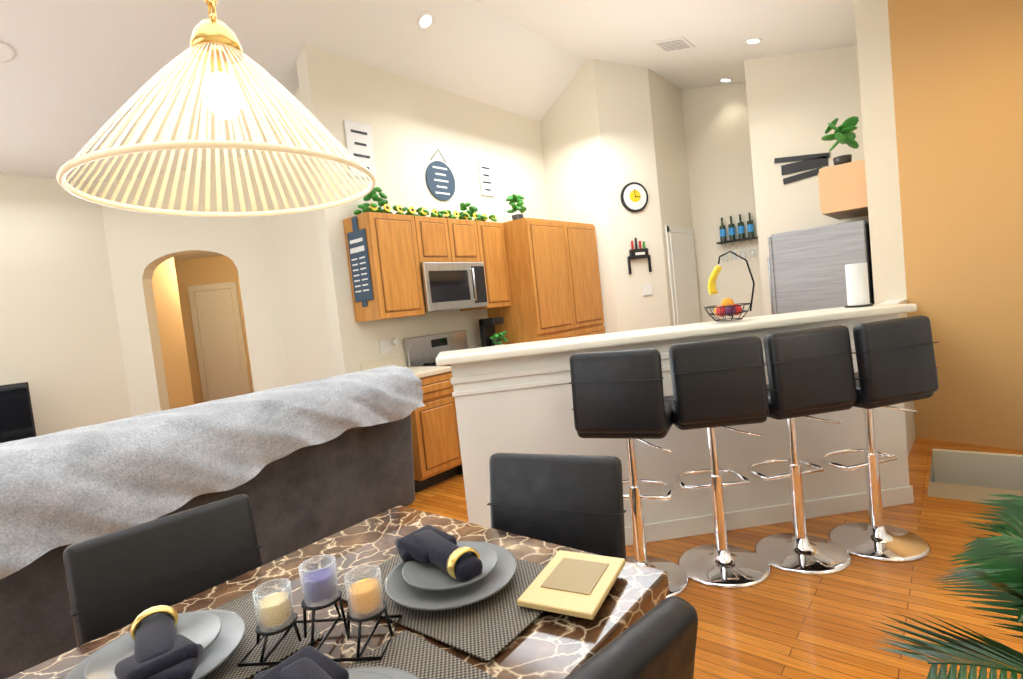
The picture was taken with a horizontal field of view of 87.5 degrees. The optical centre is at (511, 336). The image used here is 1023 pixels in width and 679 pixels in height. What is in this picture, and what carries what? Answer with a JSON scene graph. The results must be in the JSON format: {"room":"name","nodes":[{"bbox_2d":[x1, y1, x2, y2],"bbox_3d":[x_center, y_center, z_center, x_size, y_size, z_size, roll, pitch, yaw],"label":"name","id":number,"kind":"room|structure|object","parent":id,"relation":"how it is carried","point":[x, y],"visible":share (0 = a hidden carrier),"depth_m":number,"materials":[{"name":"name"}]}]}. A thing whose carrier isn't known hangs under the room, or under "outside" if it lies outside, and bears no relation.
{"room":"kitchen and dining room","nodes":[
{"label":"kitchen and dining room","id":0,"kind":"room"},
{"bbox_2d":[152,252,253,408],"bbox_3d":[-3.906,0.133,6.416,3.200,2.550,2.540,-6,3,-3],"label":"wall","id":1,"kind":"structure","parent":0,"point":[173,278],"depth_m":6.03,"materials":[{"name":"paint"}]},
{"bbox_2d":[187,282,250,401],"bbox_3d":[-4.108,0.307,7.595,0.660,2.113,0.050,-6,3,-3],"label":"door","id":2,"kind":"structure","parent":1,"relation":"in","point":[219,339],"depth_m":7.57,"materials":[{"name":"white wood"}]},
{"bbox_2d":[0,0,860,182],"bbox_3d":[-0.987,-2.341,3.208,7.200,1.400,11.100,-3,4,40],"label":"ceiling","id":3,"kind":"structure","parent":0,"point":[76,76],"depth_m":4.42,"materials":[{"name":"paint"}]},
{"bbox_2d":[0,41,14,61],"bbox_3d":[-3.154,-1.750,3.277,0.158,0.073,0.168,-3,4,40],"label":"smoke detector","id":4,"kind":"object","parent":3,"relation":"attached to","point":[7,52],"visible":1,"depth_m":3.31,"materials":[{"name":"white plastic"}]},
{"bbox_2d":[133,151,152,155],"bbox_3d":[-3.117,-1.570,4.528,0.166,0.046,0.168,-3,4,40],"label":"ceiling spotlight","id":5,"kind":"object","parent":3,"relation":"attached to","point":[148,154],"visible":0.1,"depth_m":4.57,"materials":[{"name":"white"}]},
{"bbox_2d":[56,0,375,216],"bbox_3d":[-0.538,-1.186,0.793,0.435,1.923,0.435,-3,4,40],"label":"pendant lamp","id":6,"kind":"object","parent":3,"relation":"hanging from","point":[215,46],"visible":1,"depth_m":0.82,"materials":[{"name":"beige wicker"}]},
{"bbox_2d":[417,11,433,30],"bbox_3d":[-0.733,-2.687,4.554,0.142,0.102,0.168,-3,4,40],"label":"ceiling spotlight","id":7,"kind":"object","parent":3,"relation":"attached to","point":[425,20],"visible":1,"depth_m":4.55,"materials":[{"name":"white"}]},
{"bbox_2d":[652,36,694,51],"bbox_3d":[1.614,-2.910,5.329,0.313,0.084,0.320,-3,4,40],"label":"ceiling vent","id":8,"kind":"object","parent":3,"relation":"in","point":[673,44],"visible":0.98,"depth_m":5.30,"materials":[{"name":"white metal"}]},
{"bbox_2d":[718,78,732,82],"bbox_3d":[2.553,-3.057,6.372,0.165,0.048,0.168,-3,4,40],"label":"ceiling spotlight","id":9,"kind":"object","parent":3,"relation":"attached to","point":[724,80],"visible":0.98,"depth_m":6.36,"materials":[{"name":"white"}]},
{"bbox_2d":[744,38,762,44],"bbox_3d":[2.298,-2.811,5.085,0.165,0.048,0.168,-3,4,40],"label":"ceiling spotlight","id":10,"kind":"object","parent":3,"relation":"attached to","point":[751,41],"visible":1,"depth_m":5.07,"materials":[{"name":"white"}]},
{"bbox_2d":[479,317,503,346],"bbox_3d":[-0.188,-0.018,5.363,0.200,0.340,0.160,-3,4,40],"label":"coffee maker","id":11,"kind":"object","parent":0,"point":[487,328],"visible":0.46,"depth_m":5.33,"materials":[{"name":"black plastic"}]},
{"bbox_2d":[490,331,507,345],"bbox_3d":[-0.115,0.054,5.134,0.199,0.206,0.189,-3,4,40],"label":"herb plant","id":12,"kind":"object","parent":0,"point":[498,336],"visible":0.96,"depth_m":5.09,"materials":[{"name":"green plant"}]},
{"bbox_2d":[0,0,1022,450],"bbox_3d":[-0.956,-0.760,3.148,6.980,4.060,10.600,-3,4,40],"label":"wall","id":13,"kind":"structure","parent":0,"point":[928,94],"depth_m":4.87,"materials":[{"name":"beige paint"}]},
{"bbox_2d":[344,119,376,178],"bbox_3d":[-1.271,-1.572,4.509,0.015,0.460,0.260,-3,4,40],"label":"sign plaque","id":14,"kind":"object","parent":13,"relation":"attached to","point":[359,142],"visible":0.81,"depth_m":4.50,"materials":[{"name":"white wood"}]},
{"bbox_2d":[343,212,424,321],"bbox_3d":[-1.046,-0.570,4.440,0.360,0.840,0.460,-3,4,40],"label":"upper cabinet","id":15,"kind":"object","parent":13,"relation":"attached to","point":[395,253],"depth_m":4.30,"materials":[{"name":"brown wood"}]},
{"bbox_2d":[347,216,372,306],"bbox_3d":[-1.212,-0.595,4.260,0.240,0.715,0.016,-3,4,40],"label":"welcome sign","id":16,"kind":"object","parent":15,"relation":"attached to","point":[360,266],"visible":1,"depth_m":4.25,"materials":[{"name":"blue wood"}]},
{"bbox_2d":[354,187,496,221],"bbox_3d":[-0.739,-1.176,4.856,0.270,0.236,1.589,-3,4,40],"label":"garland","id":17,"kind":"object","parent":15,"relation":"on","point":[374,196],"visible":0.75,"depth_m":4.63,"materials":[{"name":"green plant"}]},
{"bbox_2d":[379,338,398,353],"bbox_3d":[-1.055,0.081,4.638,0.031,0.120,0.190,-3,4,40],"label":"outlet","id":18,"kind":"object","parent":13,"relation":"attached to","point":[385,346],"visible":0.92,"depth_m":4.63,"materials":[{"name":"white plastic"}]},
{"bbox_2d":[361,342,480,370],"bbox_3d":[-0.723,0.179,5.038,0.020,0.100,1.620,-3,4,40],"label":"backsplash","id":19,"kind":"structure","parent":13,"relation":"attached to","point":[400,361],"depth_m":4.63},
{"bbox_2d":[419,216,454,261],"bbox_3d":[-0.802,-0.834,4.750,0.360,0.400,0.380,-3,4,40],"label":"upper cabinet","id":20,"kind":"object","parent":13,"relation":"attached to","point":[434,232],"depth_m":4.65,"materials":[{"name":"brown wood"}]},
{"bbox_2d":[419,262,487,312],"bbox_3d":[-0.609,-0.450,4.892,0.439,0.416,0.750,-3,4,40],"label":"over-the-range microwave","id":21,"kind":"object","parent":20,"relation":"attached to","point":[452,285],"visible":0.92,"depth_m":4.73,"materials":[{"name":"silver metal"}]},
{"bbox_2d":[426,150,454,200],"bbox_3d":[-0.690,-1.573,5.198,0.020,0.494,0.380,-3,4,40],"label":"round sign","id":22,"kind":"object","parent":13,"relation":"attached to","point":[440,180],"visible":0.98,"depth_m":5.19,"materials":[{"name":"blue wood"}]},
{"bbox_2d":[451,219,482,261],"bbox_3d":[-0.562,-0.876,5.040,0.360,0.400,0.379,-3,4,40],"label":"upper cabinet","id":23,"kind":"object","parent":13,"relation":"attached to","point":[465,233],"depth_m":4.94,"materials":[{"name":"brown wood"}]},
{"bbox_2d":[478,161,493,196],"bbox_3d":[-0.269,-1.684,5.713,0.015,0.360,0.200,-3,4,40],"label":"sign","id":24,"kind":"object","parent":13,"relation":"attached to","point":[486,179],"visible":0.94,"depth_m":5.70,"materials":[{"name":"white wood"}]},
{"bbox_2d":[460,221,514,310],"bbox_3d":[-0.291,-0.700,5.350,0.360,0.840,0.401,-3,4,40],"label":"upper cabinet","id":25,"kind":"object","parent":13,"relation":"attached to","point":[497,271],"depth_m":5.24,"materials":[{"name":"brown wood"}]},
{"bbox_2d":[620,182,647,211],"bbox_3d":[1.414,-1.602,6.143,0.340,0.340,0.039,-7,3,-15],"label":"wall clock","id":26,"kind":"object","parent":13,"relation":"attached to","point":[634,196],"visible":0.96,"depth_m":6.13,"materials":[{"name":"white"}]},
{"bbox_2d":[627,238,651,273],"bbox_3d":[1.471,-0.937,6.158,0.290,0.405,0.054,-7,3,-15],"label":"utensil rack","id":27,"kind":"object","parent":13,"relation":"attached to","point":[637,253],"visible":0.94,"depth_m":6.14,"materials":[{"name":"black metal"}]},
{"bbox_2d":[642,285,651,295],"bbox_3d":[1.580,-0.541,6.221,0.120,0.120,0.008,-7,3,-15],"label":"light switch","id":28,"kind":"object","parent":13,"relation":"attached to","point":[647,289],"visible":1,"depth_m":6.21,"materials":[{"name":"white plastic"}]},
{"bbox_2d":[665,226,700,325],"bbox_3d":[2.214,-0.313,6.708,0.030,2.107,0.868,-3,4,40],"label":"pantry door","id":29,"kind":"structure","parent":13,"relation":"in","point":[682,274],"depth_m":6.60,"materials":[{"name":"white wood"}]},
{"bbox_2d":[716,212,757,261],"bbox_3d":[2.790,-1.226,6.614,0.460,0.550,0.140,-3,4,40],"label":"shelf","id":30,"kind":"object","parent":13,"relation":"attached to","point":[741,233],"visible":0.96,"depth_m":6.58,"materials":[{"name":"black metal"}]},
{"bbox_2d":[774,152,829,183],"bbox_3d":[2.930,-1.719,5.395,0.502,0.285,0.008,-3,4,40],"label":"kitchen sign","id":31,"kind":"object","parent":13,"relation":"attached to","point":[811,161],"visible":0.94,"depth_m":5.39,"materials":[{"name":"black wood"}]},
{"bbox_2d":[818,159,867,219],"bbox_3d":[3.002,-1.278,4.740,0.342,0.380,0.860,-3,4,40],"label":"upper cabinet","id":32,"kind":"object","parent":13,"relation":"attached to","point":[842,191],"visible":0.85,"depth_m":4.42,"materials":[{"name":"brown wood"}]},
{"bbox_2d":[822,116,858,165],"bbox_3d":[2.768,-1.639,4.501,0.268,0.410,0.270,-3,4,40],"label":"leaf plant","id":33,"kind":"object","parent":32,"relation":"on","point":[843,133],"visible":0.98,"depth_m":4.46,"materials":[{"name":"green plant"}]},
{"bbox_2d":[407,437,1022,678],"bbox_3d":[0.242,1.243,2.704,9.400,0.120,11.100,-3,4,40],"label":"floor","id":34,"kind":"structure","parent":0,"point":[778,624],"depth_m":2.20,"materials":[{"name":"brown wood"}]},
{"bbox_2d":[0,414,414,678],"bbox_3d":[-1.682,0.883,2.984,1.028,0.969,2.370,-4,4,34],"label":"sofa","id":35,"kind":"object","parent":34,"relation":"on","point":[300,498],"visible":0.42,"depth_m":2.89,"materials":[{"name":"black fabric"}]},
{"bbox_2d":[0,365,424,578],"bbox_3d":[-1.347,0.525,2.743,0.414,0.479,2.264,-4,4,34],"label":"blanket","id":36,"kind":"object","parent":35,"relation":"on","point":[68,487],"visible":1,"depth_m":2.29,"materials":[{"name":"grey fabric"}]},
{"bbox_2d":[403,330,467,474],"bbox_3d":[-0.393,0.542,4.855,0.726,1.170,0.750,-3,4,40],"label":"range","id":37,"kind":"object","parent":34,"relation":"on","point":[422,350],"visible":0.04,"depth_m":4.92,"materials":[{"name":"silver metal"}]},
{"bbox_2d":[411,371,461,492],"bbox_3d":[-0.801,0.755,4.427,0.630,0.880,0.460,-3,4,40],"label":"base cabinet","id":38,"kind":"object","parent":34,"relation":"on","point":[434,426],"depth_m":4.20,"materials":[{"name":"brown wood"}]},
{"bbox_2d":[409,366,450,375],"bbox_3d":[-0.850,0.298,4.402,0.630,0.040,0.460,-3,4,40],"label":"countertop","id":39,"kind":"structure","parent":38,"relation":"on","point":[422,370],"depth_m":4.29,"materials":[{"name":"beige stone"}]},
{"bbox_2d":[487,217,578,344],"bbox_3d":[0.223,-0.089,5.695,0.650,2.200,0.645,-3,4,40],"label":"tall cabinet","id":40,"kind":"object","parent":34,"relation":"on","point":[542,278],"depth_m":5.38,"materials":[{"name":"brown wood"}]},
{"bbox_2d":[505,194,526,219],"bbox_3d":[0.084,-1.338,5.618,0.241,0.317,0.262,-3,4,40],"label":"potted plant","id":41,"kind":"object","parent":40,"relation":"on","point":[513,199],"visible":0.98,"depth_m":5.58,"materials":[{"name":"green plant"}]},
{"bbox_2d":[567,222,604,335],"bbox_3d":[0.633,-0.160,6.188,0.650,2.200,0.645,-3,4,40],"label":"tall cabinet","id":42,"kind":"object","parent":34,"relation":"on","point":[581,237],"depth_m":5.95,"materials":[{"name":"brown wood"}]},
{"bbox_2d":[569,348,688,597],"bbox_3d":[0.571,0.598,2.523,0.420,1.110,0.441,-5,3,25],"label":"bar stool","id":43,"kind":"object","parent":34,"relation":"on","point":[619,394],"visible":0.71,"depth_m":2.34,"materials":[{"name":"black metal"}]},
{"bbox_2d":[450,314,913,545],"bbox_3d":[0.973,0.541,2.978,2.527,1.090,0.166,-6,3,-5],"label":"bar","id":44,"kind":"object","parent":34,"relation":"on","point":[524,404],"visible":0.4,"depth_m":2.91,"materials":[{"name":"white"}]},
{"bbox_2d":[436,304,916,365],"bbox_3d":[0.892,-0.024,2.978,2.603,0.045,0.400,-6,3,-5],"label":"countertop","id":45,"kind":"structure","parent":44,"relation":"on","point":[471,355],"depth_m":2.82,"materials":[{"name":"white stone"}]},
{"bbox_2d":[704,251,754,321],"bbox_3d":[1.220,-0.286,3.008,0.282,0.387,0.256,-3,4,40],"label":"fruit basket","id":46,"kind":"object","parent":45,"relation":"on","point":[732,313],"visible":0.85,"depth_m":2.95,"materials":[{"name":"black metal"}]},
{"bbox_2d":[708,266,741,316],"bbox_3d":[1.206,-0.261,3.022,0.165,0.290,0.141,-3,4,40],"label":"fruit","id":47,"kind":"object","parent":46,"relation":"in","point":[712,285],"visible":0.85,"depth_m":3.01,"materials":[{"name":"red food"}]},
{"bbox_2d":[845,262,872,307],"bbox_3d":[2.011,-0.300,3.110,0.140,0.250,0.140,-3,4,40],"label":"paper towel","id":48,"kind":"object","parent":45,"relation":"on","point":[857,283],"visible":0.96,"depth_m":3.07,"materials":[{"name":"white paper"}]},
{"bbox_2d":[664,336,770,588],"bbox_3d":[0.963,0.555,2.559,0.420,1.110,0.441,-6,3,3],"label":"bar stool","id":49,"kind":"object","parent":34,"relation":"on","point":[721,383],"visible":0.98,"depth_m":2.34,"materials":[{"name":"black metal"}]},
{"bbox_2d":[747,325,856,574],"bbox_3d":[1.357,0.511,2.594,0.420,1.110,0.441,-7,3,-9],"label":"bar stool","id":50,"kind":"object","parent":34,"relation":"on","point":[810,371],"visible":0.96,"depth_m":2.39,"materials":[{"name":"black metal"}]},
{"bbox_2d":[767,220,874,314],"bbox_3d":[2.933,-0.115,4.964,0.790,1.740,0.900,-3,4,40],"label":"refrigerator","id":51,"kind":"object","parent":34,"relation":"on","point":[806,269],"visible":0.31,"depth_m":4.58,"materials":[{"name":"metal"}]},
{"bbox_2d":[819,315,938,561],"bbox_3d":[1.752,0.467,2.628,0.420,1.110,0.441,-7,3,-15],"label":"bar stool","id":52,"kind":"object","parent":34,"relation":"on","point":[896,361],"visible":0.96,"depth_m":2.44,"materials":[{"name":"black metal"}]},
{"bbox_3d":[-0.280,1.330,0.921,1.660,0.014,2.090,-3,4,40],"label":"dining rug","id":53,"kind":"object","parent":34,"relation":"on","visible":0},
{"bbox_2d":[63,494,262,646],"bbox_3d":[-0.693,0.899,1.240,0.412,0.894,0.492,-9,4,-44],"label":"dining chair","id":54,"kind":"object","parent":53,"relation":"on","point":[118,579],"visible":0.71,"depth_m":1.32,"materials":[{"name":"black leather"}]},
{"bbox_2d":[6,505,668,678],"bbox_3d":[-0.354,0.946,0.947,0.880,0.760,1.200,-3,4,40],"label":"dining table","id":55,"kind":"object","parent":53,"relation":"on","point":[547,645],"visible":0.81,"depth_m":1.06,"materials":[{"name":"stone"}]},
{"bbox_2d":[202,589,322,678],"bbox_3d":[-0.507,0.568,1.013,0.305,0.013,0.196,-3,4,40],"label":"placemats","id":56,"kind":"object","parent":55,"relation":"on","point":[243,606],"depth_m":0.98,"materials":[{"name":"grey fabric"}]},
{"bbox_2d":[64,605,244,678],"bbox_3d":[-0.616,0.533,0.928,0.265,0.083,0.266,-6,3,4],"label":"plate setting","id":57,"kind":"object","parent":56,"relation":"on","point":[161,643],"depth_m":0.91,"materials":[{"name":"grey ceramic"}]},
{"bbox_2d":[237,555,402,666],"bbox_3d":[-0.342,0.476,0.959,0.256,0.139,0.134,-6,3,5],"label":"centrepiece","id":58,"kind":"object","parent":56,"relation":"on","point":[275,611],"visible":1,"depth_m":0.94,"materials":[{"name":"black metal"}]},
{"bbox_2d":[228,597,447,678],"bbox_3d":[-0.236,0.506,0.700,0.267,0.081,0.266,-6,3,-5],"label":"plate setting","id":59,"kind":"object","parent":56,"relation":"on","point":[308,662],"depth_m":0.79,"materials":[{"name":"grey"}]},
{"bbox_2d":[345,554,545,678],"bbox_3d":[-0.145,0.528,1.052,0.491,0.013,0.433,-3,4,40],"label":"placemats","id":60,"kind":"object","parent":55,"relation":"on","point":[489,629],"depth_m":0.95,"materials":[{"name":"grey fabric"}]},
{"bbox_2d":[385,525,516,608],"bbox_3d":[-0.128,0.471,1.119,0.266,0.083,0.268,-6,3,-2],"label":"plate setting","id":61,"kind":"object","parent":60,"relation":"on","point":[435,569],"depth_m":1.09,"materials":[{"name":"grey ceramic"}]},
{"bbox_2d":[517,550,625,619],"bbox_3d":[0.124,0.483,1.059,0.150,0.014,0.210,-4,4,28],"label":"book","id":62,"kind":"object","parent":60,"relation":"on","point":[576,584],"visible":0.98,"depth_m":1.03,"materials":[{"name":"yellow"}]},
{"bbox_2d":[487,453,625,560],"bbox_3d":[0.068,0.810,1.394,0.412,0.894,0.492,-4,4,26],"label":"dining chair","id":63,"kind":"object","parent":53,"relation":"on","point":[574,501],"visible":0.29,"depth_m":1.52,"materials":[{"name":"black leather"}]},
{"bbox_2d":[564,596,697,678],"bbox_3d":[0.004,0.847,0.834,0.412,0.894,0.492,-9,4,-41],"label":"dining chair","id":64,"kind":"object","parent":53,"relation":"on","point":[658,641],"visible":1,"depth_m":0.70,"materials":[{"name":"black leather"}]},
{"bbox_3d":[-4.353,1.411,3.754,0.450,0.400,1.750,-3,4,40],"label":"tv stand","id":65,"kind":"object","parent":34,"relation":"on","visible":0},
{"bbox_2d":[0,382,35,442],"bbox_3d":[-4.266,0.811,3.870,0.220,0.760,1.240,-3,4,40],"label":"tv","id":66,"kind":"object","parent":65,"relation":"on","point":[16,418],"visible":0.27,"depth_m":4.25,"materials":[{"name":"black plastic"}]},
{"bbox_2d":[880,299,915,453],"bbox_3d":[2.616,0.326,3.701,0.178,1.090,1.362,-3,4,40],"label":"wall","id":67,"kind":"structure","parent":0,"point":[910,427],"depth_m":3.95,"materials":[{"name":"white paint"}]},
{"bbox_2d":[927,449,1022,502],"bbox_3d":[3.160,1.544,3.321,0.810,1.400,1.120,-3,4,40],"label":"stair step","id":68,"kind":"object","parent":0,"point":[969,475],"visible":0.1,"depth_m":3.65,"materials":[{"name":"carpet"}]},
{"bbox_3d":[1.080,0.769,0.699,0.400,0.235,0.400,-3,4,40],"label":"basket","id":69,"kind":"object","parent":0,"visible":0},
{"bbox_2d":[868,494,1022,678],"bbox_3d":[0.951,0.420,0.753,0.735,0.443,0.984,-3,4,40],"label":"palm plant","id":70,"kind":"object","parent":69,"relation":"in","point":[999,559],"visible":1,"depth_m":0.86,"materials":[{"name":"green plant"}]}
]}

